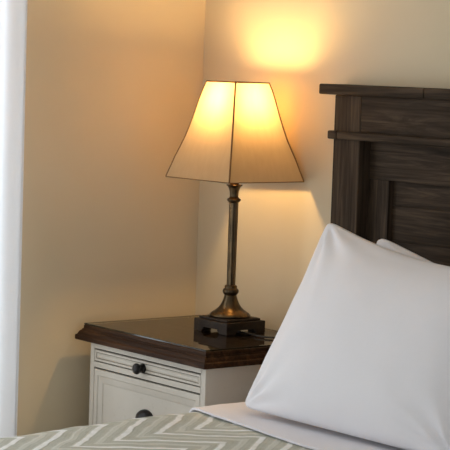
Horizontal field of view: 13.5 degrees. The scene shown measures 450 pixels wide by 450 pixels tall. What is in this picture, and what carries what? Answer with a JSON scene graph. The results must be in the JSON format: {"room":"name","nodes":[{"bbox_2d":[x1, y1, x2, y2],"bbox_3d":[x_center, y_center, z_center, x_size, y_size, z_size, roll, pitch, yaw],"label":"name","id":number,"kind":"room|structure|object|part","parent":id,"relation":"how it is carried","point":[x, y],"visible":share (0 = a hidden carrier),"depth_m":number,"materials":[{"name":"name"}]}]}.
{"room":"bedroom","nodes":[
{"label":"bedroom","id":0,"kind":"room"},
{"bbox_2d":[17,0,205,435],"bbox_3d":[-1.962,-0.126,4.830,4.700,2.420,0.120,-2,6,-38],"label":"wall","id":1,"kind":"structure","parent":0,"point":[113,89],"depth_m":6.00,"materials":[{"name":"beige paint"}]},
{"bbox_2d":[195,0,449,331],"bbox_3d":[1.695,0.061,4.103,0.120,2.420,5.820,-2,6,-38],"label":"wall","id":2,"kind":"structure","parent":0,"point":[295,47],"depth_m":5.87,"materials":[{"name":"beige paint"}]},
{"bbox_3d":[-0.103,-1.136,2.540,4.820,0.100,5.820,-2,6,-38],"label":"ceiling","id":3,"kind":"structure","parent":0,"visible":0},
{"bbox_2d":[0,0,27,437],"bbox_3d":[-0.735,-0.168,5.599,0.308,2.360,0.049,-2,6,-38],"label":"curtain","id":4,"kind":"object","parent":3,"relation":"hanging from","point":[13,13],"visible":0.96,"depth_m":5.68,"materials":[{"name":"white fabric"}]},
{"bbox_3d":[-0.190,1.354,2.748,4.820,0.100,5.820,-2,6,-38],"label":"floor","id":5,"kind":"structure","parent":0,"visible":0},
{"bbox_2d":[75,321,276,424],"bbox_3d":[-0.093,0.689,5.858,0.490,0.714,0.663,-2,6,-38],"label":"nightstand","id":6,"kind":"object","parent":5,"relation":"on","point":[132,376],"visible":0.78,"depth_m":5.68,"materials":[{"name":"white paint"}]},
{"bbox_3d":[-0.259,0.431,5.692,0.036,0.034,0.034,-2,6,-38],"label":"knob","id":7,"kind":"part","parent":6,"relation":"part of","materials":[{"name":"black metal"}]},
{"bbox_3d":[-0.247,0.572,5.700,0.028,0.034,0.086,-2,6,-38],"label":"cup pull","id":8,"kind":"part","parent":6,"relation":"part of","materials":[{"name":"black metal"}]},
{"bbox_3d":[-0.239,0.593,5.709,0.012,0.249,0.538,-2,6,-38],"label":"drawer","id":9,"kind":"part","parent":6,"relation":"part of","materials":[{"name":"white paint"}]},
{"bbox_2d":[95,349,200,386],"bbox_3d":[-0.234,0.427,5.695,0.012,0.034,0.538,-2,6,-38],"label":"drawer","id":10,"kind":"object","parent":6,"relation":"attached to","point":[173,374],"depth_m":5.68,"materials":[{"name":"white paint"}]},
{"bbox_2d":[84,315,277,351],"bbox_3d":[-0.069,0.330,5.838,0.456,0.005,0.622,-2,6,-38],"label":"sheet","id":11,"kind":"object","parent":6,"relation":"on","point":[190,318],"visible":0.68,"depth_m":6.02,"materials":[{"name":"black"}]},
{"bbox_2d":[165,80,303,338],"bbox_3d":[0.069,0.141,5.785,0.315,1.150,0.474,-2,6,-38],"label":"table lamp","id":12,"kind":"object","parent":11,"relation":"on","point":[235,134],"visible":0.94,"depth_m":5.76,"materials":[{"name":"beige fabric"}]},
{"bbox_3d":[0.030,-0.141,5.824,0.303,0.003,0.303,-2,6,-40],"label":"trim","id":13,"kind":"part","parent":12,"relation":"part of","materials":[{"name":"brown fabric"}]},
{"bbox_3d":[0.035,-0.289,5.812,0.312,0.297,0.312,-2,6,-38],"label":"lamp shade","id":14,"kind":"part","parent":12,"relation":"part of","materials":[{"name":"white fabric"}]},
{"bbox_3d":[0.040,-0.436,5.799,0.145,0.004,0.145,-2,6,-38],"label":"trim","id":15,"kind":"part","parent":12,"relation":"part of","materials":[{"name":"brown"}]},
{"bbox_3d":[0.159,0.528,5.761,0.330,0.388,0.067,4,5,22],"label":"power cord","id":16,"kind":"part","parent":12,"relation":"part of","materials":[{"name":"black plastic"}]},
{"bbox_2d":[319,84,449,265],"bbox_3d":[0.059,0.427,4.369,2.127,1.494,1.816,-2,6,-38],"label":"headboard","id":17,"kind":"object","parent":5,"relation":"on","point":[391,171],"visible":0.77,"depth_m":5.45,"materials":[{"name":"brown wood"}]},
{"bbox_3d":[0.349,-0.267,5.614,0.092,0.024,0.038,-2,6,-38],"label":"moulding","id":18,"kind":"part","parent":17,"relation":"part of","materials":[{"name":"brown wood"}]},
{"bbox_3d":[0.364,0.348,5.630,0.076,1.462,0.115,-2,6,-38],"label":"post","id":19,"kind":"part","parent":17,"relation":"part of","materials":[{"name":"brown wood"}]},
{"bbox_3d":[0.889,-0.192,4.936,0.090,0.024,1.702,-2,6,-38],"label":"moulding","id":20,"kind":"part","parent":17,"relation":"part of","materials":[{"name":"brown wood"}]},
{"bbox_3d":[0.898,-0.127,4.973,0.032,0.111,1.493,-2,6,-38],"label":"panel rail","id":21,"kind":"part","parent":17,"relation":"part of","materials":[{"name":"brown wood"}]},
{"bbox_3d":[0.888,0.335,5.018,0.014,0.828,1.342,-2,6,-38],"label":"headboard","id":22,"kind":"part","parent":17,"relation":"part of","materials":[{"name":"brown wood"}]},
{"bbox_3d":[0.031,0.736,4.381,1.995,0.236,1.576,-2,6,-38],"label":"mattress","id":23,"kind":"object","parent":17,"relation":"on","visible":0},
{"bbox_2d":[0,411,312,449],"bbox_3d":[-0.168,0.798,4.230,1.642,0.400,1.648,-2,6,-38],"label":"quilt","id":24,"kind":"object","parent":23,"relation":"on","point":[199,430],"visible":0.85,"depth_m":4.90,"materials":[{"name":"grey fabric"}]},
{"bbox_2d":[189,402,404,449],"bbox_3d":[0.573,0.713,4.810,0.604,0.288,1.650,-2,6,-38],"label":"sheet","id":25,"kind":"object","parent":23,"relation":"on","point":[295,432],"visible":0.35,"depth_m":5.00,"materials":[{"name":"white fabric"}]},
{"bbox_2d":[245,223,449,449],"bbox_3d":[0.418,0.283,4.960,0.315,0.506,0.812,-2,6,-38],"label":"pillow","id":26,"kind":"object","parent":25,"relation":"on","point":[361,347],"visible":1,"depth_m":4.91,"materials":[{"name":"white fabric"}]},
{"bbox_2d":[376,239,432,262],"bbox_3d":[0.602,0.304,5.030,0.176,0.467,0.773,-2,6,-38],"label":"pillow","id":27,"kind":"object","parent":25,"relation":"on","point":[385,243],"visible":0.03,"depth_m":5.28,"materials":[{"name":"white fabric"}]}
]}

